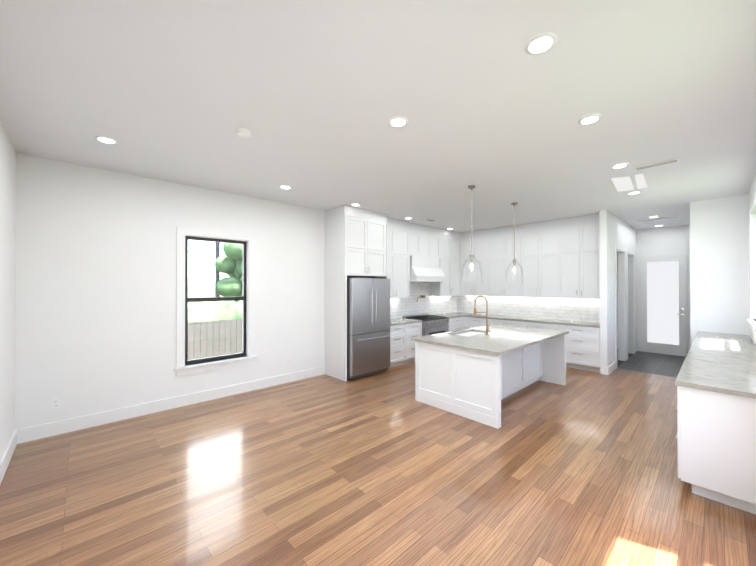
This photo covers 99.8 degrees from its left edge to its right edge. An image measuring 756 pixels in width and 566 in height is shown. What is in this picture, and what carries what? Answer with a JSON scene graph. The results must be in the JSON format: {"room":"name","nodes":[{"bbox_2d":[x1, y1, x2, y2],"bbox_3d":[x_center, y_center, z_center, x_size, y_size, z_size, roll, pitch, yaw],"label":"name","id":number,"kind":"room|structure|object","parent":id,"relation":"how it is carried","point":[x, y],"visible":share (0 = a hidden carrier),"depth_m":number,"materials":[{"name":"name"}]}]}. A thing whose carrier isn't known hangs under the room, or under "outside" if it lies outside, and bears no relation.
{"room":"kitchen","nodes":[
{"label":"kitchen","id":0,"kind":"room"},
{"bbox_2d":[0,120,16,461],"bbox_3d":[-2.074,0.153,1.379,0.120,3.130,5.720,0,0,-43],"label":"wall","id":1,"kind":"structure","parent":0,"point":[8,166],"depth_m":3.04,"materials":[{"name":"paint"}]},
{"bbox_2d":[15,153,365,429],"bbox_3d":[0.140,0.183,7.269,11.150,3.130,0.120,0,0,-43],"label":"wall","id":2,"kind":"structure","parent":0,"point":[96,251],"depth_m":4.05,"materials":[{"name":"paint"}]},
{"bbox_2d":[52,398,60,408],"bbox_3d":[-3.668,1.372,3.626,0.070,0.115,0.007,0,0,-43],"label":"electrical outlet","id":3,"kind":"object","parent":2,"relation":"attached to","point":[55,403],"visible":1,"depth_m":3.63,"materials":[{"name":"white plastic"}]},
{"bbox_2d":[174,227,256,376],"bbox_3d":[-2.430,0.261,4.826,1.130,2.080,0.150,0,0,-43],"label":"window","id":4,"kind":"structure","parent":2,"relation":"in","point":[247,355],"depth_m":4.79,"materials":[{"name":"paint"}]},
{"bbox_2d":[0,245,634,484],"bbox_3d":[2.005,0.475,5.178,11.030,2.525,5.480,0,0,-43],"label":"baseboard","id":5,"kind":"structure","parent":2,"relation":"attached to","point":[626,280],"depth_m":4.95,"materials":[{"name":"paint"}]},
{"bbox_2d":[325,205,368,276],"bbox_3d":[-0.611,-0.760,6.064,0.542,1.252,0.622,0,0,-43],"label":"upper cabinet","id":6,"kind":"object","parent":2,"relation":"attached to","point":[346,227],"depth_m":5.86,"materials":[{"name":"paint"}]},
{"bbox_2d":[369,210,388,276],"bbox_3d":[-0.221,-0.758,6.427,0.523,1.252,0.622,0,0,-43],"label":"upper cabinet","id":7,"kind":"object","parent":2,"relation":"attached to","point":[378,222],"depth_m":6.24,"materials":[{"name":"paint"}]},
{"bbox_2d":[366,218,396,300],"bbox_3d":[0.082,-0.523,6.893,0.559,1.717,0.352,0,0,-43],"label":"upper cabinet","id":8,"kind":"object","parent":2,"relation":"attached to","point":[392,222],"depth_m":6.88,"materials":[{"name":"paint"}]},
{"bbox_2d":[397,221,408,300],"bbox_3d":[0.401,-0.521,7.190,0.560,1.717,0.352,0,0,-43],"label":"upper cabinet","id":9,"kind":"object","parent":2,"relation":"attached to","point":[402,226],"depth_m":7.11,"materials":[{"name":"paint"}]},
{"bbox_2d":[409,222,424,256],"bbox_3d":[0.747,-1.004,7.515,0.511,0.748,0.352,0,0,-43],"label":"upper cabinet","id":10,"kind":"object","parent":2,"relation":"attached to","point":[416,232],"depth_m":7.44,"materials":[{"name":"paint"}]},
{"bbox_2d":[410,256,446,281],"bbox_3d":[1.108,-0.324,7.692,1.152,0.604,0.555,0,0,-43],"label":"range hood","id":11,"kind":"object","parent":2,"relation":"attached to","point":[425,269],"visible":0.77,"depth_m":7.50,"materials":[{"name":"paint"}]},
{"bbox_2d":[425,226,432,256],"bbox_3d":[1.030,-1.003,7.779,0.510,0.748,0.352,0,0,-43],"label":"upper cabinet","id":12,"kind":"object","parent":2,"relation":"attached to","point":[428,230],"depth_m":7.74,"materials":[{"name":"paint"}]},
{"bbox_2d":[433,227,440,257],"bbox_3d":[1.313,-1.001,8.042,0.511,0.748,0.352,0,0,-43],"label":"upper cabinet","id":13,"kind":"object","parent":2,"relation":"attached to","point":[436,232],"depth_m":7.96,"materials":[{"name":"paint"}]},
{"bbox_2d":[429,229,448,296],"bbox_3d":[1.647,-0.515,8.351,0.526,1.717,0.352,0,0,-43],"label":"upper cabinet","id":14,"kind":"object","parent":2,"relation":"attached to","point":[436,289],"depth_m":8.19,"materials":[{"name":"paint"}]},
{"bbox_2d":[449,231,460,296],"bbox_3d":[1.970,-0.514,8.609,0.546,1.717,0.414,0,0,-43],"label":"upper cabinet","id":15,"kind":"object","parent":2,"relation":"attached to","point":[454,237],"depth_m":8.51,"materials":[{"name":"paint"}]},
{"bbox_2d":[0,362,755,565],"bbox_3d":[1.046,1.763,4.278,8.650,0.060,5.720,0,0,-43],"label":"floor","id":16,"kind":"structure","parent":0,"point":[386,468],"depth_m":2.71,"materials":[{"name":"brown wood"}]},
{"bbox_2d":[347,278,389,379],"bbox_3d":[-0.333,0.830,6.165,0.955,1.825,0.801,0,0,-43],"label":"fridge","id":17,"kind":"object","parent":16,"relation":"on","point":[368,326],"visible":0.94,"depth_m":5.84,"materials":[{"name":"silver metal"}]},
{"bbox_2d":[389,325,404,367],"bbox_3d":[0.170,1.306,6.781,0.547,0.881,0.622,0,0,-43],"label":"base cabinet","id":18,"kind":"object","parent":16,"relation":"on","point":[397,332],"depth_m":6.59,"materials":[{"name":"paint"}]},
{"bbox_2d":[390,317,412,324],"bbox_3d":[0.375,0.846,6.965,1.095,0.040,0.635,0,0,-43],"label":"countertop","id":19,"kind":"structure","parent":18,"relation":"on","point":[393,320],"depth_m":6.86,"materials":[{"name":"white stone"}]},
{"bbox_2d":[405,321,420,363],"bbox_3d":[0.571,1.308,7.154,0.548,0.881,0.622,0,0,-43],"label":"base cabinet","id":20,"kind":"object","parent":16,"relation":"on","point":[411,331],"depth_m":6.89,"materials":[{"name":"paint"}]},
{"bbox_2d":[402,314,449,335],"bbox_3d":[1.173,1.270,7.614,0.948,0.960,0.738,0,0,-43],"label":"range","id":21,"kind":"object","parent":16,"relation":"on","point":[432,324],"visible":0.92,"depth_m":7.42,"materials":[{"name":"silver metal"}]},
{"bbox_2d":[445,317,464,330],"bbox_3d":[1.758,1.313,8.261,0.778,0.881,0.622,0,0,-43],"label":"base cabinet","id":22,"kind":"object","parent":16,"relation":"on","point":[455,323],"depth_m":8.05,"materials":[{"name":"paint"}]},
{"bbox_2d":[429,313,464,316],"bbox_3d":[1.982,0.854,8.463,1.378,0.040,0.635,0,0,-43],"label":"countertop","id":23,"kind":"structure","parent":22,"relation":"on","point":[435,314],"depth_m":8.43,"materials":[{"name":"white stone"}]},
{"bbox_2d":[465,317,488,328],"bbox_3d":[2.717,1.313,8.226,0.622,0.881,0.741,0,0,-43],"label":"base cabinet","id":24,"kind":"object","parent":16,"relation":"on","point":[470,322],"depth_m":8.06,"materials":[{"name":"paint"}]},
{"bbox_2d":[415,332,565,428],"bbox_3d":[1.885,1.297,5.075,2.450,0.880,1.280,0,0,-43],"label":"kitchen island","id":25,"kind":"object","parent":16,"relation":"on","point":[477,374],"depth_m":4.41,"materials":[{"name":"paint"}]},
{"bbox_2d":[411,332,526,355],"bbox_3d":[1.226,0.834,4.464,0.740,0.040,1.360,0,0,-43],"label":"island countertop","id":26,"kind":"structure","parent":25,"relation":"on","point":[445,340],"depth_m":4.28,"materials":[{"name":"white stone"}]},
{"bbox_2d":[451,328,546,347],"bbox_3d":[1.775,0.836,4.975,0.760,0.040,1.360,0,0,-43],"label":"island countertop","id":27,"kind":"structure","parent":25,"relation":"on","point":[528,340],"depth_m":4.76,"materials":[{"name":"white stone"}]},
{"bbox_2d":[473,295,489,334],"bbox_3d":[1.676,0.507,5.133,0.115,0.617,0.271,0,0,-43],"label":"island faucet","id":28,"kind":"object","parent":27,"relation":"on","point":[475,312],"visible":1,"depth_m":5.04,"materials":[{"name":"gold metal"}]},
{"bbox_2d":[471,324,566,339],"bbox_3d":[2.433,0.840,5.589,1.040,0.040,1.360,0,0,-43],"label":"island countertop","id":29,"kind":"structure","parent":25,"relation":"on","point":[550,333],"depth_m":5.49,"materials":[{"name":"white stone"}]},
{"bbox_2d":[489,317,520,325],"bbox_3d":[3.223,1.310,7.683,0.622,0.881,0.742,0,0,-43],"label":"base cabinet","id":30,"kind":"object","parent":16,"relation":"on","point":[515,323],"depth_m":7.47,"materials":[{"name":"paint"}]},
{"bbox_2d":[521,321,556,329],"bbox_3d":[3.728,1.308,7.141,0.622,0.881,0.741,0,0,-43],"label":"base cabinet","id":31,"kind":"object","parent":16,"relation":"on","point":[536,324],"depth_m":6.96,"materials":[{"name":"paint"}]},
{"bbox_2d":[557,325,599,372],"bbox_3d":[4.234,1.305,6.598,0.622,0.881,0.742,0,0,-43],"label":"base cabinet","id":32,"kind":"object","parent":16,"relation":"on","point":[582,344],"depth_m":6.34,"materials":[{"name":"paint"}]},
{"bbox_2d":[465,313,599,328],"bbox_3d":[3.476,0.848,7.404,0.635,0.040,2.951,0,0,-43],"label":"countertop","id":33,"kind":"structure","parent":32,"relation":"on","point":[544,320],"depth_m":7.15,"materials":[{"name":"white stone"}]},
{"bbox_2d":[675,387,755,514],"bbox_3d":[2.965,1.285,2.706,0.810,0.880,0.558,0,0,-43],"label":"base cabinet","id":34,"kind":"object","parent":16,"relation":"on","point":[716,435],"depth_m":2.47,"materials":[{"name":"paint"}]},
{"bbox_2d":[675,331,755,398],"bbox_3d":[4.135,0.830,3.805,4.078,0.040,0.568,0,0,-43],"label":"countertop","id":35,"kind":"structure","parent":34,"relation":"on","point":[722,364],"depth_m":3.07,"materials":[{"name":"white stone"}]},
{"bbox_2d":[0,0,755,232],"bbox_3d":[2.005,-1.433,5.188,11.270,0.080,5.720,0,0,-43],"label":"ceiling","id":36,"kind":"structure","parent":0,"point":[314,97],"depth_m":2.44,"materials":[{"name":"paint"}]},
{"bbox_2d":[95,136,117,143],"bbox_3d":[-2.657,-1.398,3.112,0.170,0.009,0.170,0,0,-43],"label":"recessed light","id":37,"kind":"object","parent":36,"relation":"in","point":[105,139],"visible":0.96,"depth_m":3.10,"materials":[{"name":"paint"}]},
{"bbox_2d":[236,128,250,137],"bbox_3d":[-1.241,-1.386,2.942,0.130,0.034,0.130,0,0,-43],"label":"smoke detector","id":38,"kind":"object","parent":36,"relation":"attached to","point":[244,132],"visible":1,"depth_m":2.91,"materials":[{"name":"white plastic"}]},
{"bbox_2d":[279,185,290,188],"bbox_3d":[-1.344,-1.390,4.623,0.170,0.009,0.170,0,0,-43],"label":"recessed light","id":39,"kind":"object","parent":36,"relation":"in","point":[285,187],"visible":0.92,"depth_m":4.62,"materials":[{"name":"paint"}]},
{"bbox_2d":[389,117,407,126],"bbox_3d":[0.175,-1.399,2.772,0.170,0.009,0.170,0,0,-43],"label":"recessed light","id":40,"kind":"object","parent":36,"relation":"in","point":[398,121],"visible":0.98,"depth_m":2.77,"materials":[{"name":"paint"}]},
{"bbox_2d":[462,185,481,281],"bbox_3d":[1.351,-0.703,4.588,0.284,1.384,0.284,0,0,-43],"label":"pendant light","id":41,"kind":"object","parent":36,"relation":"hanging from","point":[471,188],"visible":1,"depth_m":4.58,"materials":[{"name":"glass"}]},
{"bbox_2d":[506,203,522,282],"bbox_3d":[2.375,-0.698,5.542,0.284,1.384,0.284,0,0,-43],"label":"pendant light","id":42,"kind":"object","parent":36,"relation":"hanging from","point":[514,261],"visible":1,"depth_m":5.54,"materials":[{"name":"glass"}]},
{"bbox_2d":[525,33,556,54],"bbox_3d":[0.958,-1.404,1.874,0.170,0.009,0.170,0,0,-43],"label":"recessed light","id":43,"kind":"object","parent":36,"relation":"in","point":[542,43],"visible":1,"depth_m":1.86,"materials":[{"name":"paint"}]},
{"bbox_2d":[578,114,601,124],"bbox_3d":[1.815,-1.400,2.728,0.170,0.009,0.170,0,0,-43],"label":"recessed light","id":44,"kind":"object","parent":36,"relation":"in","point":[589,119],"visible":0.98,"depth_m":2.72,"materials":[{"name":"paint"}]},
{"bbox_2d":[611,163,628,168],"bbox_3d":[2.879,-1.394,3.787,0.170,0.009,0.170,0,0,-43],"label":"recessed light","id":45,"kind":"object","parent":36,"relation":"in","point":[619,165],"visible":0.98,"depth_m":3.77,"materials":[{"name":"paint"}]},
{"bbox_2d":[611,174,646,191],"bbox_3d":[3.520,-1.395,4.460,0.875,0.001,0.390,0,0,-43],"label":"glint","id":46,"kind":"object","parent":36,"relation":"attached to","point":[623,184],"visible":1,"depth_m":4.46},
{"bbox_2d":[627,191,640,194],"bbox_3d":[3.944,-1.389,4.903,0.170,0.009,0.170,0,0,-43],"label":"recessed light","id":47,"kind":"object","parent":36,"relation":"in","point":[633,192],"visible":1,"depth_m":4.87,"materials":[{"name":"paint"}]},
{"bbox_2d":[633,158,679,170],"bbox_3d":[3.274,-1.393,3.745,0.140,0.012,0.400,0,0,-43],"label":"ceiling vent","id":48,"kind":"object","parent":36,"relation":"in","point":[660,163],"visible":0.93,"depth_m":3.73,"materials":[{"name":"metal"}]},
{"bbox_2d":[636,216,678,221],"bbox_3d":[6.016,-1.377,6.861,0.160,0.012,0.700,0,0,-43],"label":"ceiling vent","id":49,"kind":"object","parent":36,"relation":"in","point":[658,218],"visible":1,"depth_m":6.82,"materials":[{"name":"metal"}]},
{"bbox_2d":[461,231,476,296],"bbox_3d":[2.510,-0.514,8.611,0.412,1.717,0.488,0,0,-43],"label":"upper cabinet","id":50,"kind":"object","parent":0,"relation":"attached to","point":[468,287],"depth_m":8.51,"materials":[{"name":"paint"}]},
{"bbox_2d":[477,229,484,295],"bbox_3d":[2.794,-0.515,8.351,0.352,1.717,0.529,0,0,-43],"label":"upper cabinet","id":51,"kind":"object","parent":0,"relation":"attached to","point":[480,233],"depth_m":8.24,"materials":[{"name":"paint"}]},
{"bbox_2d":[485,227,500,296],"bbox_3d":[3.070,-0.517,8.055,0.352,1.717,0.529,0,0,-43],"label":"upper cabinet","id":52,"kind":"object","parent":0,"relation":"attached to","point":[492,236],"depth_m":8.00,"materials":[{"name":"paint"}]},
{"bbox_2d":[501,225,516,296],"bbox_3d":[3.345,-0.518,7.759,0.352,1.717,0.528,0,0,-43],"label":"upper cabinet","id":53,"kind":"object","parent":0,"relation":"attached to","point":[509,289],"depth_m":7.71,"materials":[{"name":"paint"}]},
{"bbox_2d":[517,223,532,296],"bbox_3d":[3.621,-0.520,7.464,0.352,1.717,0.528,0,0,-43],"label":"upper cabinet","id":54,"kind":"object","parent":0,"relation":"attached to","point":[524,232],"depth_m":7.42,"materials":[{"name":"paint"}]},
{"bbox_2d":[533,221,552,296],"bbox_3d":[3.896,-0.521,7.168,0.352,1.717,0.528,0,0,-43],"label":"upper cabinet","id":55,"kind":"object","parent":0,"relation":"attached to","point":[542,231],"depth_m":7.13,"materials":[{"name":"paint"}]},
{"bbox_2d":[553,217,576,300],"bbox_3d":[4.172,-0.523,6.872,0.352,1.717,0.529,0,0,-43],"label":"upper cabinet","id":56,"kind":"object","parent":0,"relation":"attached to","point":[558,288],"depth_m":6.82,"materials":[{"name":"paint"}]},
{"bbox_2d":[599,210,636,373],"bbox_3d":[5.482,0.183,7.176,3.220,3.130,0.120,0,0,-43],"label":"wall","id":57,"kind":"structure","parent":0,"point":[614,230],"depth_m":6.18,"materials":[{"name":"paint"}]},
{"bbox_2d":[573,214,599,300],"bbox_3d":[4.427,-0.524,6.599,0.352,1.717,0.466,0,0,-43],"label":"upper cabinet","id":58,"kind":"object","parent":57,"relation":"attached to","point":[585,229],"depth_m":6.51,"materials":[{"name":"paint"}]},
{"bbox_2d":[617,348,632,366],"bbox_3d":[4.525,1.786,8.811,2.620,0.060,3.830,0,0,-43],"label":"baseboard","id":59,"kind":"structure","parent":0,"point":[619,362],"depth_m":7.22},
{"bbox_2d":[617,351,685,377],"bbox_3d":[6.475,1.775,6.718,2.620,0.060,1.890,0,0,-43],"label":"floor","id":60,"kind":"structure","parent":0,"point":[657,364],"depth_m":6.90,"materials":[{"name":"grey tile"}]},
{"bbox_2d":[617,225,689,347],"bbox_3d":[5.859,0.193,9.221,0.120,3.130,4.820,0,0,-43],"label":"wall","id":61,"kind":"structure","parent":0,"point":[666,239],"depth_m":7.87,"materials":[{"name":"paint"}]},
{"bbox_2d":[640,255,686,356],"bbox_3d":[6.997,0.538,7.826,0.102,2.415,0.850,0,0,-43],"label":"hall door","id":62,"kind":"structure","parent":61,"relation":"in","point":[663,304],"depth_m":7.82,"materials":[{"name":"paint"}]},
{"bbox_2d":[637,251,690,353],"bbox_3d":[7.060,0.493,7.828,0.020,2.515,1.114,0,0,-43],"label":"door frame","id":63,"kind":"structure","parent":61,"relation":"attached to","point":[687,253],"depth_m":7.82,"materials":[{"name":"paint"}]},
{"bbox_2d":[690,194,748,344],"bbox_3d":[6.725,0.178,6.201,2.970,3.130,0.780,0,0,-43],"label":"wall","id":64,"kind":"structure","parent":0,"point":[719,265],"depth_m":5.22,"materials":[{"name":"paint"}]},
{"bbox_2d":[749,173,755,345],"bbox_3d":[2.871,0.157,2.159,8.180,3.130,0.120,0,0,-43],"label":"wall","id":65,"kind":"structure","parent":0,"point":[752,191],"depth_m":4.55,"materials":[{"name":"paint"}]},
{"bbox_2d":[747,192,755,334],"bbox_3d":[3.462,0.115,2.758,5.330,2.470,0.150,0,0,-43],"label":"window","id":66,"kind":"structure","parent":65,"relation":"in","point":[752,242],"depth_m":4.50,"materials":[{"name":"paint"}]},
{"label":"outside","id":67,"kind":"structure","parent":0,"visible":0},
{"bbox_3d":[-12.814,2.776,22.412,40.000,0.100,39.680,0,0,-43],"label":"ground","id":68,"kind":"structure","parent":67,"visible":0},
{"bbox_2d":[188,319,241,359],"bbox_3d":[-3.341,1.790,8.623,25.054,1.730,0.060,0,0,-43],"label":"fence","id":69,"kind":"object","parent":68,"relation":"on","point":[219,326],"depth_m":7.91,"materials":[{"name":"beige wood"}]},
{"bbox_2d":[215,242,219,296],"bbox_3d":[-6.877,-0.769,13.638,1.500,6.900,0.180,0,0,-43],"label":"pole","id":70,"kind":"object","parent":68,"relation":"on","point":[217,254],"depth_m":13.56,"materials":[{"name":"grey metal"}]},
{"bbox_2d":[215,243,242,301],"bbox_3d":[-5.338,0.267,12.924,2.476,4.821,2.832,0,0,-43],"label":"tree","id":71,"kind":"object","parent":68,"relation":"on","point":[225,288],"depth_m":12.01,"materials":[{"name":"green plant"}]},
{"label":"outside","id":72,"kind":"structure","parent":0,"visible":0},
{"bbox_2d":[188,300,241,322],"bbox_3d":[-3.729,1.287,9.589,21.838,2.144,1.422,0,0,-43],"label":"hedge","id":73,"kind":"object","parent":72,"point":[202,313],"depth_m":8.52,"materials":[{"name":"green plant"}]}
]}

